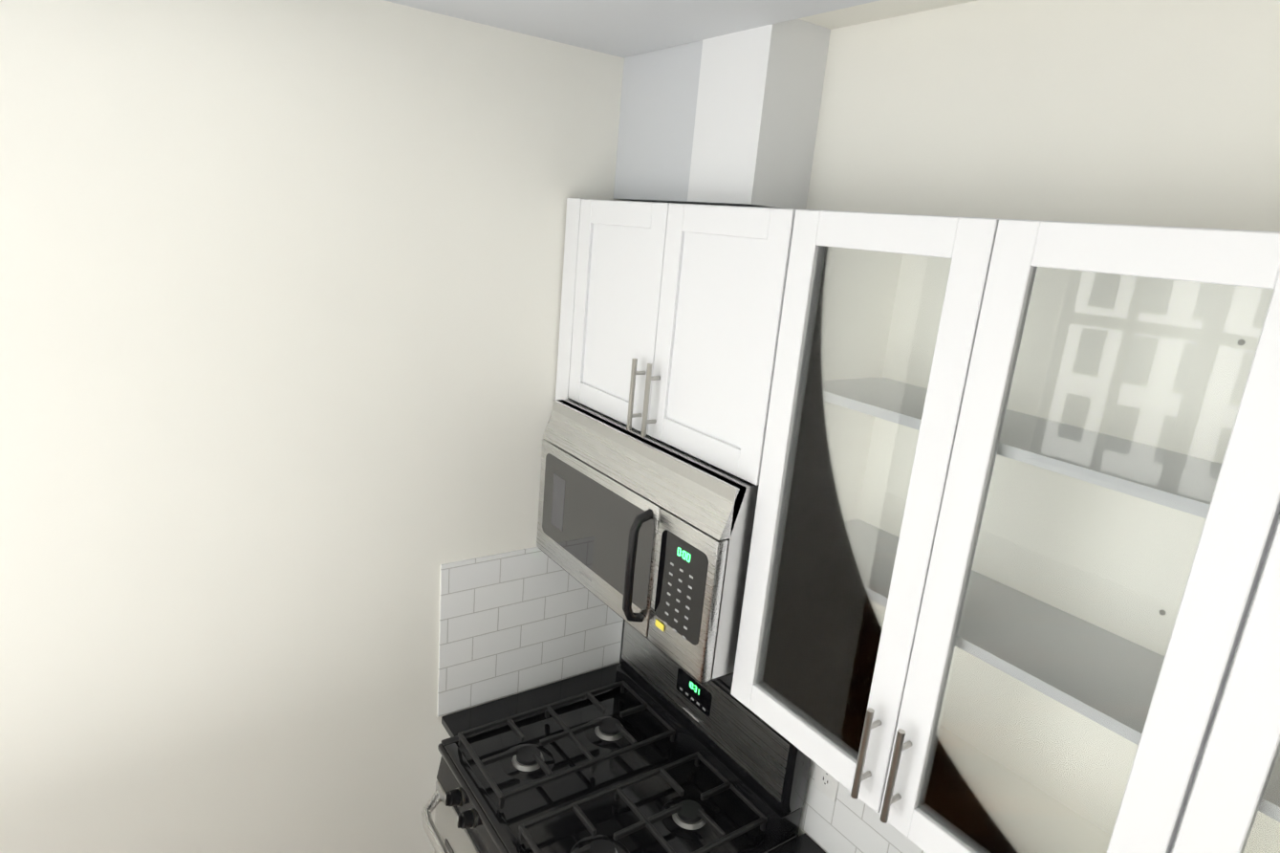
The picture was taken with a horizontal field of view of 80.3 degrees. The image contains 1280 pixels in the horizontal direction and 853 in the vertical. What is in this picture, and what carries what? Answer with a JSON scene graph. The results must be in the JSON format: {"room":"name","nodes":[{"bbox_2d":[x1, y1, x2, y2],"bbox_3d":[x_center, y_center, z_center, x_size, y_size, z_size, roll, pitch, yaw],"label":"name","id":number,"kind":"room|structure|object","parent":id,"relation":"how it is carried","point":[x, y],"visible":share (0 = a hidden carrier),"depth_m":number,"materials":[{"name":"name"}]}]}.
{"room":"kitchen","nodes":[
{"label":"kitchen","id":0,"kind":"room"},
{"bbox_2d":[0,0,639,852],"bbox_3d":[-0.858,0.391,2.003,1.950,2.840,0.120,-5,18,-35],"label":"wall","id":1,"kind":"structure","parent":0,"point":[279,304],"depth_m":1.77,"materials":[{"name":"paint"}]},
{"bbox_2d":[555,197,586,400],"bbox_3d":[-0.092,-0.132,2.252,0.318,1.022,0.071,-5,18,-35],"label":"cabinet filler","id":2,"kind":"object","parent":1,"relation":"attached to","point":[571,245],"visible":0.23,"depth_m":2.10,"materials":[{"name":"white wood"}]},
{"bbox_2d":[613,40,717,205],"bbox_3d":[0.110,-0.796,2.012,0.172,0.391,0.344,-5,18,-35],"label":"wall","id":3,"kind":"structure","parent":0,"point":[658,113],"depth_m":1.96,"materials":[{"name":"grey paint"}]},
{"bbox_2d":[384,0,976,57],"bbox_3d":[-2.228,-0.874,0.597,5.840,0.125,6.920,-5,18,-35],"label":"ceiling","id":4,"kind":"structure","parent":0,"point":[622,28],"depth_m":1.65,"materials":[{"name":"paint"}]},
{"bbox_2d":[687,19,830,209],"bbox_3d":[0.271,-0.721,1.785,0.176,0.391,0.232,-5,18,-35],"label":"wall column","id":5,"kind":"structure","parent":0,"point":[760,89],"depth_m":1.71,"materials":[{"name":"paint"}]},
{"bbox_2d":[797,0,1279,852],"bbox_3d":[-0.008,0.312,2.589,0.120,2.840,6.920,-5,18,-35],"label":"wall","id":6,"kind":"structure","parent":0,"point":[1164,113],"depth_m":1.31,"materials":[{"name":"paint"}]},
{"bbox_2d":[437,546,925,852],"bbox_3d":[0.428,0.912,1.353,0.654,0.549,2.620,-5,18,-35],"label":"tile backsplash","id":7,"kind":"structure","parent":6,"relation":"attached to","point":[515,621],"depth_m":2.29,"materials":[{"name":"white tile"}]},
{"bbox_2d":[813,764,839,802],"bbox_3d":[0.460,0.851,1.860,0.007,0.115,0.070,-5,18,-35],"label":"electrical outlet","id":8,"kind":"object","parent":7,"relation":"attached to","point":[825,782],"visible":0.56,"depth_m":1.86,"materials":[{"name":"white plastic"}]},
{"bbox_2d":[567,198,796,485],"bbox_3d":[0.154,-0.250,1.846,0.357,0.543,0.778,-5,18,-35],"label":"upper cabinet","id":9,"kind":"object","parent":6,"relation":"attached to","point":[677,315],"visible":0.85,"depth_m":1.69,"materials":[{"name":"white wood"}]},
{"bbox_2d":[536,398,759,684],"bbox_3d":[0.070,0.228,1.947,0.448,0.441,0.766,-5,18,-35],"label":"microwave","id":10,"kind":"object","parent":9,"relation":"attached to","point":[648,537],"visible":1,"depth_m":1.72,"materials":[{"name":"silver metal"}]},
{"bbox_2d":[730,209,1279,852],"bbox_3d":[0.579,0.184,1.288,0.357,1.022,0.798,-5,18,-35],"label":"upper cabinet","id":11,"kind":"object","parent":6,"relation":"attached to","point":[1017,515],"visible":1,"depth_m":1.25,"materials":[{"name":"white wood"}]},
{"bbox_2d":[1171,520,1279,852],"bbox_3d":[1.030,0.391,0.663,0.357,1.022,0.796,-5,18,-35],"label":"upper cabinet","id":12,"kind":"object","parent":6,"relation":"attached to","point":[1233,805],"visible":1,"depth_m":0.89,"materials":[{"name":"white wood"}]},
{"bbox_3d":[-2.483,1.945,1.344,5.840,0.100,6.920,-5,18,-35],"label":"floor","id":13,"kind":"structure","parent":0,"visible":0},
{"bbox_2d":[420,619,811,852],"bbox_3d":[-0.141,1.272,2.105,0.752,1.216,0.762,-5,18,-35],"label":"gas range","id":14,"kind":"object","parent":13,"relation":"on","point":[653,748],"visible":0.98,"depth_m":2.04,"materials":[{"name":"black metal"}]},
{"bbox_3d":[-0.331,1.308,2.535,0.608,0.893,0.102,-5,18,-35],"label":"cabinet filler","id":15,"kind":"object","parent":13,"relation":"on","visible":0},
{"bbox_2d":[441,662,620,737],"bbox_3d":[-0.303,0.866,2.409,0.638,0.025,0.102,-5,18,-35],"label":"countertop","id":16,"kind":"structure","parent":15,"relation":"on","point":[454,724],"depth_m":2.37,"materials":[{"name":"black stone"}]},
{"bbox_3d":[0.788,1.830,0.947,0.641,0.893,0.802,-5,18,-35],"label":"base cabinet","id":17,"kind":"object","parent":13,"relation":"on","visible":0},
{"bbox_2d":[769,832,825,852],"bbox_3d":[0.611,1.284,1.141,0.638,0.025,1.596,-5,18,-35],"label":"countertop","id":18,"kind":"structure","parent":17,"relation":"on","point":[805,842],"depth_m":1.90,"materials":[{"name":"black stone"}]}
]}

